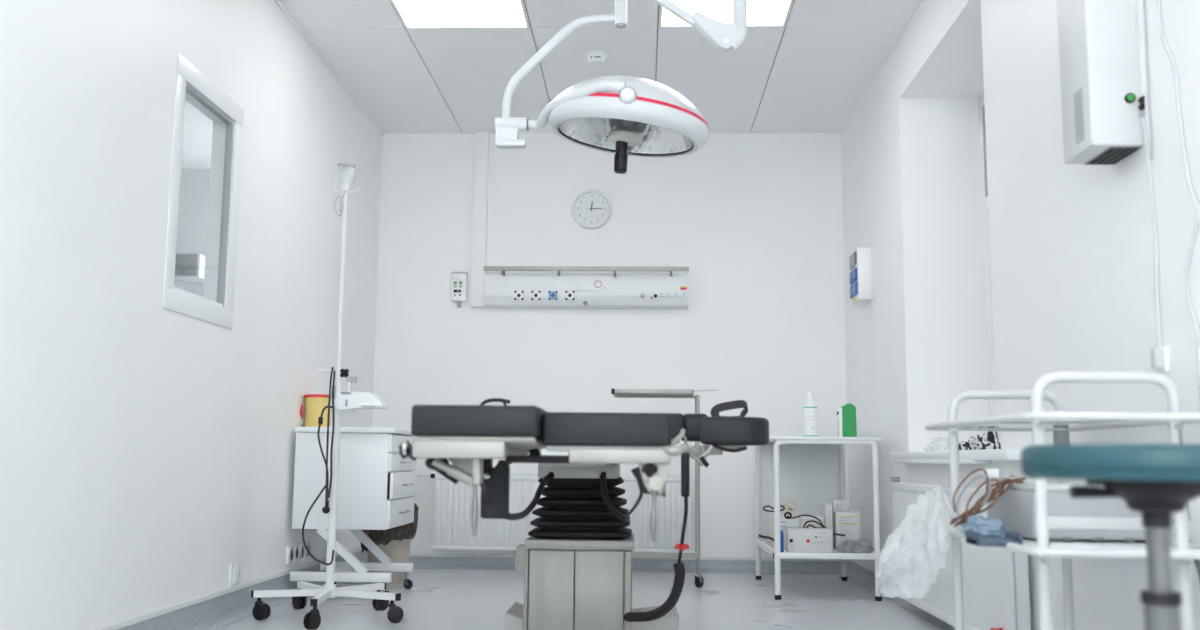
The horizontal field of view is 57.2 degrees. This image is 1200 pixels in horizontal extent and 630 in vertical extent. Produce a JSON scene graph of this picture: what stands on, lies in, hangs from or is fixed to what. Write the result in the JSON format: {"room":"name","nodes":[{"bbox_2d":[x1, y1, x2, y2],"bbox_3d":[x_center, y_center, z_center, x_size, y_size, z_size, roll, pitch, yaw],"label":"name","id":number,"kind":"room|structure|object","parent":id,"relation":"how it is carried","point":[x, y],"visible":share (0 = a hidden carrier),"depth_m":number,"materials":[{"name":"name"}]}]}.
{"room":"operating room","nodes":[
{"label":"operating room","id":0,"kind":"room"},
{"bbox_2d":[0,0,382,629],"bbox_3d":[-1.578,-0.358,2.715,0.090,2.696,8.370,0,-7,2],"label":"wall","id":1,"kind":"structure","parent":0,"point":[147,449],"depth_m":3.69,"materials":[{"name":"paint"}]},
{"bbox_2d":[162,53,243,329],"bbox_3d":[-1.501,-0.433,4.130,0.056,0.907,0.640,0,-7,2],"label":"window","id":2,"kind":"structure","parent":1,"relation":"in","point":[175,299],"depth_m":4.16,"materials":[{"name":"white paint"}]},
{"bbox_2d":[93,547,361,629],"bbox_3d":[-1.541,0.848,2.505,0.010,0.022,8.270,0,-7,2],"label":"trim","id":3,"kind":"structure","parent":1,"relation":"attached to","point":[127,622],"depth_m":4.11,"materials":[{"name":"paint"}]},
{"bbox_2d":[228,561,239,586],"bbox_3d":[-1.467,1.040,4.417,0.017,0.095,0.094,0,-7,2],"label":"electrical outlet","id":4,"kind":"object","parent":1,"relation":"attached to","point":[234,567],"visible":1,"depth_m":4.39,"materials":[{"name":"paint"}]},
{"bbox_2d":[117,550,367,629],"bbox_3d":[-1.529,0.915,2.495,0.035,0.114,8.270,0,-7,2],"label":"baseboard","id":5,"kind":"structure","parent":1,"relation":"attached to","point":[222,611],"depth_m":4.30,"materials":[{"name":"plastic"}]},
{"bbox_2d":[286,545,293,563],"bbox_3d":[-1.441,1.116,5.122,0.016,0.080,0.080,0,-7,2],"label":"wall socket","id":6,"kind":"object","parent":1,"relation":"attached to","point":[290,549],"visible":1,"depth_m":5.10,"materials":[{"name":"white plastic"}]},
{"bbox_2d":[293,544,299,562],"bbox_3d":[-1.438,1.127,5.204,0.016,0.080,0.080,0,-7,2],"label":"wall socket","id":7,"kind":"object","parent":1,"relation":"attached to","point":[297,546],"visible":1,"depth_m":5.20,"materials":[{"name":"white plastic"}]},
{"bbox_2d":[299,543,304,560],"bbox_3d":[-1.435,1.139,5.288,0.016,0.080,0.080,0,-7,2],"label":"wall socket","id":8,"kind":"object","parent":1,"relation":"attached to","point":[302,547],"visible":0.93,"depth_m":5.29,"materials":[{"name":"white plastic"}]},
{"bbox_2d":[304,542,309,558],"bbox_3d":[-1.432,1.150,5.374,0.016,0.080,0.080,0,-7,2],"label":"wall socket","id":9,"kind":"object","parent":1,"relation":"attached to","point":[307,555],"visible":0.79,"depth_m":5.37,"materials":[{"name":"white plastic"}]},
{"bbox_2d":[274,0,383,135],"bbox_3d":[-1.516,-1.672,2.835,0.012,0.017,8.270,0,-7,2],"label":"trim","id":10,"kind":"structure","parent":1,"relation":"attached to","point":[278,2],"depth_m":5.63,"materials":[{"name":"paint"}]},
{"bbox_2d":[174,169,209,296],"bbox_3d":[-2.823,-0.065,5.059,2.574,2.700,5.600,0,-7,2],"label":"wall","id":11,"kind":"structure","parent":0,"point":[194,183],"depth_m":7.87,"materials":[{"name":"paint"}]},
{"bbox_2d":[174,253,204,283],"bbox_3d":[-2.835,-0.323,7.660,0.211,0.166,0.315,0,-7,2],"label":"upper cabinet","id":12,"kind":"object","parent":11,"relation":"attached to","point":[189,267],"visible":0.59,"depth_m":7.51,"materials":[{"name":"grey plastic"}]},
{"bbox_2d":[181,0,922,168],"bbox_3d":[-1.102,-1.680,3.290,6.133,0.124,9.400,0,-7,2],"label":"ceiling","id":13,"kind":"structure","parent":0,"point":[810,74],"depth_m":5.66,"materials":[{"name":"paint"}]},
{"bbox_2d":[390,0,529,28],"bbox_3d":[-0.638,-1.404,4.921,0.592,0.016,0.592,0,-7,2],"label":"recessed light","id":14,"kind":"object","parent":13,"relation":"in","point":[414,14],"visible":1,"depth_m":5.05,"materials":[{"name":"white plastic"}]},
{"bbox_2d":[586,51,607,65],"bbox_3d":[-0.015,-1.289,5.546,0.112,0.047,0.112,0,-7,2],"label":"smoke detector","id":15,"kind":"object","parent":13,"relation":"attached to","point":[595,58],"visible":1,"depth_m":5.51,"materials":[{"name":"white plastic"}]},
{"bbox_2d":[495,0,746,173],"bbox_3d":[0.069,-1.010,3.897,0.707,1.029,0.584,6,-9,-34],"label":"lamp","id":16,"kind":"object","parent":13,"relation":"hanging from","point":[623,116],"visible":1,"depth_m":3.84,"materials":[{"name":"metal"}]},
{"bbox_2d":[659,0,793,27],"bbox_3d":[0.561,-1.398,4.876,0.592,0.016,0.592,0,-7,2],"label":"recessed light","id":17,"kind":"object","parent":13,"relation":"in","point":[760,13],"visible":0.81,"depth_m":5.00,"materials":[{"name":"white plastic"}]},
{"bbox_2d":[218,569,941,629],"bbox_3d":[0.135,1.029,2.418,3.569,0.100,8.470,0,-7,2],"label":"floor","id":18,"kind":"structure","parent":0,"point":[437,599],"depth_m":4.96,"materials":[{"name":"tile"}]},
{"bbox_2d":[251,189,403,629],"bbox_3d":[-1.088,0.343,4.596,0.632,1.803,0.631,0,-7,2],"label":"stand","id":19,"kind":"object","parent":18,"relation":"on","point":[312,619],"visible":1,"depth_m":4.56,"materials":[{"name":"white metal"}]},
{"bbox_2d":[302,367,334,564],"bbox_3d":[-1.159,0.621,4.560,0.139,0.817,0.032,0,-7,2],"label":"lead","id":20,"kind":"object","parent":19,"relation":"hanging from","point":[326,509],"visible":1,"depth_m":4.56,"materials":[{"name":"grey plastic"}]},
{"bbox_2d":[333,162,355,216],"bbox_3d":[-1.104,-0.538,4.713,0.106,0.242,0.086,0,-7,2],"label":"bottle","id":21,"kind":"object","parent":19,"relation":"hanging from","point":[345,173],"visible":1,"depth_m":4.69,"materials":[{"name":"white plastic"}]},
{"bbox_2d":[330,376,387,412],"bbox_3d":[-1.012,0.332,4.594,0.247,0.155,0.142,0,-7,2],"label":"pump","id":22,"kind":"object","parent":19,"relation":"attached to","point":[348,401],"visible":0.99,"depth_m":4.54,"materials":[{"name":"white plastic"}]},
{"bbox_2d":[361,404,387,408],"bbox_3d":[-0.936,0.379,4.560,0.093,0.016,0.094,0,-7,2],"label":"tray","id":23,"kind":"object","parent":22,"relation":"on","point":[363,406],"depth_m":4.52,"materials":[{"name":"white plastic"}]},
{"bbox_2d":[290,427,417,597],"bbox_3d":[-1.168,0.951,5.351,0.497,0.792,0.576,0,-7,2],"label":"cart","id":24,"kind":"object","parent":18,"relation":"on","point":[376,486],"visible":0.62,"depth_m":5.10,"materials":[{"name":"white paint"}]},
{"bbox_2d":[300,394,331,426],"bbox_3d":[-1.373,0.465,5.329,0.155,0.163,0.139,0,-7,2],"label":"sharps container","id":25,"kind":"object","parent":24,"relation":"on","point":[314,403],"visible":0.82,"depth_m":5.27,"materials":[{"name":"yellow plastic"}]},
{"bbox_2d":[295,427,412,435],"bbox_3d":[-1.177,0.571,5.401,0.473,0.026,0.576,0,-7,2],"label":"countertop","id":26,"kind":"structure","parent":24,"relation":"on","point":[391,430],"depth_m":5.12,"materials":[{"name":"white paint"}]},
{"bbox_2d":[361,503,418,583],"bbox_3d":[-1.123,1.206,5.840,0.304,0.415,0.302,0,-7,2],"label":"waste bin","id":27,"kind":"object","parent":18,"relation":"on","point":[394,542],"visible":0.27,"depth_m":5.74,"materials":[{"name":"grey plastic"}]},
{"bbox_2d":[399,398,768,629],"bbox_3d":[0.012,0.708,3.590,1.019,0.839,2.300,0,-7,2],"label":"table","id":28,"kind":"object","parent":18,"relation":"on","point":[576,564],"visible":1,"depth_m":3.28,"materials":[{"name":"black leather"}]},
{"bbox_2d":[411,405,546,438],"bbox_3d":[-0.275,0.281,2.809,0.292,0.071,0.620,0,-7,2],"label":"cushion","id":29,"kind":"object","parent":28,"relation":"on","point":[427,421],"depth_m":2.50,"materials":[{"name":"black leather"}]},
{"bbox_2d":[542,412,670,445],"bbox_3d":[0.026,0.302,2.836,0.301,0.077,0.580,0,-7,2],"label":"cushion","id":30,"kind":"object","parent":28,"relation":"on","point":[558,428],"depth_m":2.55,"materials":[{"name":"black leather"}]},
{"bbox_2d":[681,435,689,496],"bbox_3d":[0.248,0.437,3.208,0.026,0.184,0.037,0,-7,2],"label":"remote control","id":31,"kind":"object","parent":28,"relation":"hanging from","point":[685,457],"visible":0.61,"depth_m":3.19,"materials":[{"name":"grey plastic"}]},
{"bbox_2d":[611,388,717,587],"bbox_3d":[0.326,0.903,5.757,0.572,1.021,0.408,0,-7,2],"label":"stand","id":32,"kind":"object","parent":18,"relation":"on","point":[619,393],"visible":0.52,"depth_m":5.70,"materials":[{"name":"metal"}]},
{"bbox_2d":[613,389,717,397],"bbox_3d":[0.344,0.417,5.816,0.546,0.042,0.360,0,-7,2],"label":"tray","id":33,"kind":"object","parent":32,"relation":"on","point":[619,393],"depth_m":5.66,"materials":[{"name":"silver metal"}]},
{"bbox_2d":[755,436,881,600],"bbox_3d":[1.105,1.031,5.723,0.534,0.773,0.930,0,-7,2],"label":"side table","id":34,"kind":"object","parent":18,"relation":"on","point":[809,472],"visible":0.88,"depth_m":6.17,"materials":[{"name":"white metal"}]},
{"bbox_2d":[780,530,783,551],"bbox_3d":[0.880,1.098,5.334,0.018,0.105,0.030,0,-7,2],"label":"clip","id":35,"kind":"object","parent":34,"relation":"on","point":[781,531],"visible":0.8,"depth_m":5.32,"materials":[{"name":"plastic"}]},
{"bbox_2d":[766,512,800,547],"bbox_3d":[0.943,1.104,5.671,0.144,0.183,0.306,0,-7,2],"label":"box","id":36,"kind":"object","parent":34,"relation":"on","point":[796,522],"visible":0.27,"depth_m":5.53,"materials":[{"name":"white cardboard"}]},
{"bbox_2d":[773,495,799,511],"bbox_3d":[0.956,0.965,5.641,0.124,0.088,0.120,0,-7,2],"label":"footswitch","id":37,"kind":"object","parent":36,"relation":"on","point":[789,506],"visible":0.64,"depth_m":5.59,"materials":[{"name":"beige plastic"}]},
{"bbox_2d":[783,527,832,552],"bbox_3d":[1.018,1.103,5.386,0.217,0.114,0.195,0,-7,2],"label":"control unit","id":38,"kind":"object","parent":34,"relation":"on","point":[796,539],"visible":0.95,"depth_m":5.31,"materials":[{"name":"white plastic"}]},
{"bbox_2d":[758,505,844,541],"bbox_3d":[0.982,1.030,5.398,0.430,0.182,0.210,0,-7,2],"label":"cable tangle","id":39,"kind":"object","parent":38,"relation":"on","point":[789,513],"visible":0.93,"depth_m":5.42,"materials":[{"name":"black plastic"}]},
{"bbox_2d":[803,391,817,436],"bbox_3d":[1.042,0.491,5.448,0.069,0.226,0.069,0,-7,2],"label":"spray bottle","id":40,"kind":"object","parent":34,"relation":"on","point":[810,408],"visible":0.93,"depth_m":5.42,"materials":[{"name":"white plastic"}]},
{"bbox_2d":[801,514,824,526],"bbox_3d":[1.076,1.114,5.667,0.130,0.166,0.224,0,-7,2],"label":"box","id":41,"kind":"object","parent":34,"relation":"on","point":[804,519],"visible":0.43,"depth_m":5.57,"materials":[{"name":"beige cardboard"}]},
{"bbox_2d":[822,504,832,529],"bbox_3d":[1.163,1.081,5.628,0.035,0.222,0.121,0,-7,2],"label":"carton","id":42,"kind":"object","parent":34,"relation":"on","point":[827,511],"visible":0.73,"depth_m":5.58,"materials":[{"name":"white cardboard"}]},
{"bbox_2d":[830,499,847,510],"bbox_3d":[1.244,1.082,5.710,0.077,0.244,0.081,0,-7,2],"label":"carton","id":43,"kind":"object","parent":34,"relation":"on","point":[837,504],"visible":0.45,"depth_m":5.68,"materials":[{"name":"white cardboard"}]},
{"bbox_2d":[833,511,858,548],"bbox_3d":[1.251,1.095,5.592,0.115,0.186,0.101,0,-7,2],"label":"carton","id":44,"kind":"object","parent":34,"relation":"on","point":[844,522],"visible":0.84,"depth_m":5.55,"materials":[{"name":"white cardboard"}]},
{"bbox_2d":[837,516,857,542],"bbox_3d":[1.249,1.080,5.544,0.103,0.134,0.002,0,-7,2],"label":"print","id":45,"kind":"object","parent":44,"relation":"attached to","point":[847,525],"depth_m":5.54},
{"bbox_2d":[837,403,856,436],"bbox_3d":[1.222,0.524,5.462,0.090,0.167,0.070,0,-7,2],"label":"canister","id":46,"kind":"object","parent":34,"relation":"on","point":[846,415],"visible":0.93,"depth_m":5.43,"materials":[{"name":"green plastic"}]},
{"bbox_2d":[836,540,873,552],"bbox_3d":[1.251,1.131,5.386,0.176,0.061,0.151,-3,-8,23],"label":"plastic bag","id":47,"kind":"object","parent":34,"relation":"on","point":[847,546],"visible":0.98,"depth_m":5.34,"materials":[{"name":"grey plastic"}]},
{"bbox_2d":[848,509,861,539],"bbox_3d":[1.317,1.105,5.699,0.062,0.197,0.071,0,-7,2],"label":"carton","id":48,"kind":"object","parent":34,"relation":"on","point":[850,510],"visible":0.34,"depth_m":5.67,"materials":[{"name":"white cardboard"}]},
{"bbox_2d":[925,371,1199,629],"bbox_3d":[1.100,0.585,2.632,0.422,0.854,0.887,0,-7,2],"label":"trolley","id":49,"kind":"object","parent":18,"relation":"on","point":[1041,547],"visible":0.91,"depth_m":2.37,"materials":[{"name":"white metal"}]},
{"bbox_2d":[879,486,961,597],"bbox_3d":[0.811,0.574,2.777,0.230,0.284,0.137,0,-7,2],"label":"plastic bag","id":50,"kind":"object","parent":49,"relation":"hanging from","point":[927,548],"visible":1,"depth_m":2.79,"materials":[{"name":"white"}]},
{"bbox_2d":[960,514,1009,536],"bbox_3d":[0.919,0.502,2.622,0.104,0.054,0.226,0,-7,2],"label":"wrap","id":51,"kind":"object","parent":49,"relation":"on","point":[988,527],"visible":0.67,"depth_m":2.56,"materials":[{"name":"blue plastic"}]},
{"bbox_2d":[950,468,1025,526],"bbox_3d":[0.963,0.451,2.704,0.249,0.147,0.135,2,-8,-13],"label":"wire bundle","id":52,"kind":"object","parent":49,"relation":"on","point":[991,475],"visible":1,"depth_m":2.68,"materials":[{"name":"brown plastic"}]},
{"bbox_2d":[965,530,1022,546],"bbox_3d":[0.871,0.494,2.436,0.095,0.030,0.100,0,-7,2],"label":"tray","id":53,"kind":"object","parent":49,"relation":"on","point":[972,537],"visible":0.89,"depth_m":2.40,"materials":[{"name":"blue plastic"}]},
{"bbox_2d":[925,411,1199,431],"bbox_3d":[1.103,0.263,2.675,0.422,0.017,0.887,0,-7,2],"label":"tray","id":54,"kind":"object","parent":49,"relation":"on","point":[1171,419],"depth_m":2.42,"materials":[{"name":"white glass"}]},
{"bbox_2d":[927,524,1199,558],"bbox_3d":[1.101,0.537,2.639,0.422,0.017,0.887,0,-7,2],"label":"shelf","id":55,"kind":"object","parent":49,"relation":"on","point":[1041,547],"depth_m":2.33,"materials":[{"name":"white metal"}]},
{"bbox_2d":[987,488,1145,542],"bbox_3d":[1.149,0.489,2.707,0.285,0.114,0.344,0,-7,2],"label":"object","id":56,"kind":"object","parent":49,"relation":"on","point":[1069,519],"visible":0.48,"depth_m":2.54,"materials":[{"name":"white plastic"}]},
{"bbox_2d":[1003,483,1103,491],"bbox_3d":[1.149,0.425,2.712,0.245,0.016,0.270,0,-7,2],"label":"tray","id":57,"kind":"object","parent":56,"relation":"on","point":[1051,487],"visible":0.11,"depth_m":2.62,"materials":[{"name":"white metal"}]},
{"bbox_2d":[1000,420,1191,520],"bbox_3d":[1.203,0.356,2.648,0.252,0.235,0.714,0,-7,2],"label":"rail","id":58,"kind":"object","parent":49,"relation":"hanging from","point":[1078,421],"visible":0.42,"depth_m":2.98,"materials":[{"name":"grey plastic"}]},
{"bbox_2d":[1020,444,1199,629],"bbox_3d":[0.744,0.515,1.458,0.507,0.682,0.484,0,-7,2],"label":"stool","id":59,"kind":"object","parent":18,"relation":"on","point":[1157,481],"visible":1,"depth_m":1.43,"materials":[{"name":"teal leather"}]},
{"bbox_2d":[372,131,848,557],"bbox_3d":[0.303,0.188,6.746,3.569,2.696,0.100,0,-7,2],"label":"wall","id":60,"kind":"structure","parent":0,"point":[755,220],"depth_m":6.75,"materials":[{"name":"paint"}]},
{"bbox_2d":[451,272,467,307],"bbox_3d":[-0.866,-0.152,6.757,0.097,0.222,0.055,0,-7,2],"label":"control unit","id":61,"kind":"object","parent":60,"relation":"attached to","point":[459,280],"visible":1,"depth_m":6.74,"materials":[{"name":"white plastic"}]},
{"bbox_2d":[470,132,489,307],"bbox_3d":[-0.744,-0.595,6.814,0.089,1.106,0.050,0,-7,2],"label":"duct","id":62,"kind":"object","parent":60,"relation":"attached to","point":[481,139],"visible":1,"depth_m":6.79,"materials":[{"name":"paint"}]},
{"bbox_2d":[417,473,691,552],"bbox_3d":[-0.305,1.169,6.531,1.694,0.449,0.108,0,-7,2],"label":"panel radiator","id":63,"kind":"object","parent":60,"relation":"attached to","point":[453,502],"visible":0.49,"depth_m":6.48,"materials":[{"name":"white metal"}]},
{"bbox_2d":[435,473,691,476],"bbox_3d":[-0.218,0.951,6.542,1.522,0.012,0.075,0,-7,2],"label":"grille","id":64,"kind":"object","parent":63,"relation":"attached to","point":[436,474],"depth_m":6.51,"materials":[{"name":"white metal"}]},
{"bbox_2d":[483,266,688,308],"bbox_3d":[-0.084,-0.165,6.679,1.238,0.240,0.153,0,-7,2],"label":"wall panel","id":65,"kind":"object","parent":60,"relation":"attached to","point":[503,289],"visible":1,"depth_m":6.65,"materials":[{"name":"white paint"}]},
{"bbox_2d":[515,291,522,299],"bbox_3d":[-0.490,-0.118,6.653,0.050,0.050,0.006,0,-7,2],"label":"power socket","id":66,"kind":"object","parent":65,"relation":"attached to","point":[518,294],"depth_m":6.65,"materials":[{"name":"white plastic"}]},
{"bbox_2d":[532,291,539,299],"bbox_3d":[-0.387,-0.118,6.649,0.050,0.050,0.006,0,-7,2],"label":"power socket","id":67,"kind":"object","parent":65,"relation":"attached to","point":[535,294],"depth_m":6.64,"materials":[{"name":"white plastic"}]},
{"bbox_2d":[549,291,556,299],"bbox_3d":[-0.284,-0.118,6.645,0.050,0.050,0.006,0,-7,2],"label":"power socket","id":68,"kind":"object","parent":65,"relation":"attached to","point":[552,294],"depth_m":6.64,"materials":[{"name":"blue plastic"}]},
{"bbox_2d":[566,291,573,299],"bbox_3d":[-0.181,-0.118,6.641,0.050,0.050,0.006,0,-7,2],"label":"power socket","id":69,"kind":"object","parent":65,"relation":"attached to","point":[569,294],"depth_m":6.64,"materials":[{"name":"white plastic"}]},
{"bbox_2d":[571,189,611,228],"bbox_3d":[-0.052,-0.655,6.801,0.250,0.250,0.036,0,-7,2],"label":"wall clock","id":70,"kind":"object","parent":60,"relation":"attached to","point":[591,208],"visible":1,"depth_m":6.79,"materials":[{"name":"white plastic"}]},
{"bbox_2d":[409,556,849,574],"bbox_3d":[0.048,1.477,6.497,2.849,0.070,0.078,0,-7,2],"label":"baseboard","id":71,"kind":"structure","parent":60,"relation":"attached to","point":[420,562],"depth_m":6.50,"materials":[{"name":"plastic"}]},
{"bbox_2d":[410,553,849,561],"bbox_3d":[0.044,1.440,6.537,2.859,0.018,0.009,0,-7,2],"label":"trim","id":72,"kind":"structure","parent":60,"relation":"attached to","point":[411,554],"depth_m":6.52,"materials":[{"name":"paint"}]},
{"bbox_2d":[841,0,1199,629],"bbox_3d":[1.609,-0.344,2.594,0.550,2.696,8.370,0,-7,2],"label":"wall","id":73,"kind":"structure","parent":0,"point":[1072,261],"depth_m":3.69,"materials":[{"name":"paint"}]},
{"bbox_2d":[849,248,871,303],"bbox_3d":[1.419,-0.212,6.011,0.088,0.281,0.211,0,-7,2],"label":"panel","id":74,"kind":"object","parent":73,"relation":"attached to","point":[860,276],"visible":1,"depth_m":5.92,"materials":[{"name":"white plastic"}]},
{"bbox_2d":[849,271,853,284],"bbox_3d":[1.388,-0.206,6.061,0.014,0.067,0.080,0,-7,2],"label":"socket","id":75,"kind":"object","parent":74,"relation":"attached to","point":[851,273],"depth_m":6.04,"materials":[{"name":"plastic"}]},
{"bbox_2d":[853,267,856,281],"bbox_3d":[1.385,-0.218,5.965,0.014,0.067,0.080,0,-7,2],"label":"socket","id":76,"kind":"object","parent":74,"relation":"attached to","point":[854,268],"depth_m":5.95,"materials":[{"name":"plastic"}]},
{"bbox_2d":[853,282,857,295],"bbox_3d":[1.384,-0.140,5.954,0.014,0.067,0.080,0,-7,2],"label":"socket","id":77,"kind":"object","parent":74,"relation":"attached to","point":[855,286],"depth_m":5.92,"materials":[{"name":"plastic"}]},
{"bbox_2d":[847,561,954,629],"bbox_3d":[1.300,0.948,2.386,0.040,0.075,8.270,0,-7,2],"label":"baseboard","id":78,"kind":"structure","parent":73,"relation":"attached to","point":[860,574],"depth_m":5.41,"materials":[{"name":"plastic"}]},
{"bbox_2d":[890,93,1021,463],"bbox_3d":[1.593,-0.275,4.436,0.515,1.738,1.664,0,-7,2],"label":"window","id":79,"kind":"structure","parent":73,"relation":"in","point":[985,456],"depth_m":5.06,"materials":[{"name":"white paint"}]},
{"bbox_2d":[923,437,948,450],"bbox_3d":[1.410,0.533,4.532,0.138,0.058,0.186,0,-7,2],"label":"plastic wrapper","id":80,"kind":"object","parent":79,"relation":"on","point":[941,444],"visible":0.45,"depth_m":4.46,"materials":[{"name":"white plastic"}]},
{"bbox_2d":[958,441,975,449],"bbox_3d":[1.393,0.493,4.158,0.120,0.039,0.129,-7,-10,44],"label":"folded cloth","id":81,"kind":"object","parent":79,"relation":"on","point":[963,445],"visible":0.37,"depth_m":4.11,"materials":[{"name":"fabric"}]},
{"bbox_2d":[968,431,1000,449],"bbox_3d":[1.377,0.440,3.874,0.130,0.070,0.212,0,-7,2],"label":"folded cloth","id":82,"kind":"object","parent":79,"relation":"on","point":[988,440],"visible":0.56,"depth_m":3.82,"materials":[{"name":"fabric"}]},
{"bbox_2d":[891,477,1030,629],"bbox_3d":[1.331,0.925,4.204,0.120,0.585,1.570,0,-7,2],"label":"cabinet","id":83,"kind":"object","parent":73,"relation":"attached to","point":[996,594],"visible":0.66,"depth_m":3.85,"materials":[{"name":"white metal"}]},
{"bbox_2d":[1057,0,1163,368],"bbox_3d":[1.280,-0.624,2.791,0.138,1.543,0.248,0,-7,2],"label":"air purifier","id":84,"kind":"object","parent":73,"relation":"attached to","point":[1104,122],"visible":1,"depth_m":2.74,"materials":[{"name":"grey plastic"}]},
{"bbox_2d":[1084,146,1140,164],"bbox_3d":[1.300,-0.405,2.794,0.074,0.008,0.163,0,-7,2],"label":"grille","id":85,"kind":"object","parent":84,"relation":"attached to","point":[1106,155],"depth_m":2.78,"materials":[{"name":"grey plastic"}]},
{"bbox_2d":[1127,94,1134,100],"bbox_3d":[1.308,-0.536,2.712,0.017,0.017,0.005,0,-7,2],"label":"lamp","id":86,"kind":"object","parent":84,"relation":"on","point":[1130,97],"depth_m":2.71,"materials":[{"name":"green plastic"}]},
{"bbox_2d":[1143,0,1152,159],"bbox_3d":[1.333,-0.605,2.679,0.006,0.466,0.014,0,-7,2],"label":"cable","id":87,"kind":"object","parent":73,"relation":"attached to","point":[1144,1],"visible":1,"depth_m":2.67,"materials":[{"name":"grey plastic"}]},
{"bbox_2d":[1153,346,1168,372],"bbox_3d":[1.326,0.106,2.603,0.014,0.060,0.060,0,-7,2],"label":"wall socket","id":88,"kind":"object","parent":73,"relation":"attached to","point":[1165,368],"visible":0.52,"depth_m":2.58,"materials":[{"name":"white plastic"}]},
{"bbox_2d":[1156,0,1199,406],"bbox_3d":[1.324,-0.294,2.500,0.008,1.063,0.131,0,-7,2],"label":"cable","id":89,"kind":"object","parent":73,"relation":"attached to","point":[1164,41],"visible":1,"depth_m":2.47,"materials":[{"name":"white plastic"}]},
{"bbox_2d":[1173,520,1199,580],"bbox_3d":[1.302,0.557,2.424,0.015,0.212,0.095,1,-8,-7],"label":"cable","id":90,"kind":"object","parent":73,"relation":"attached to","point":[1196,561],"visible":0.25,"depth_m":2.40,"materials":[{"name":"white plastic"}]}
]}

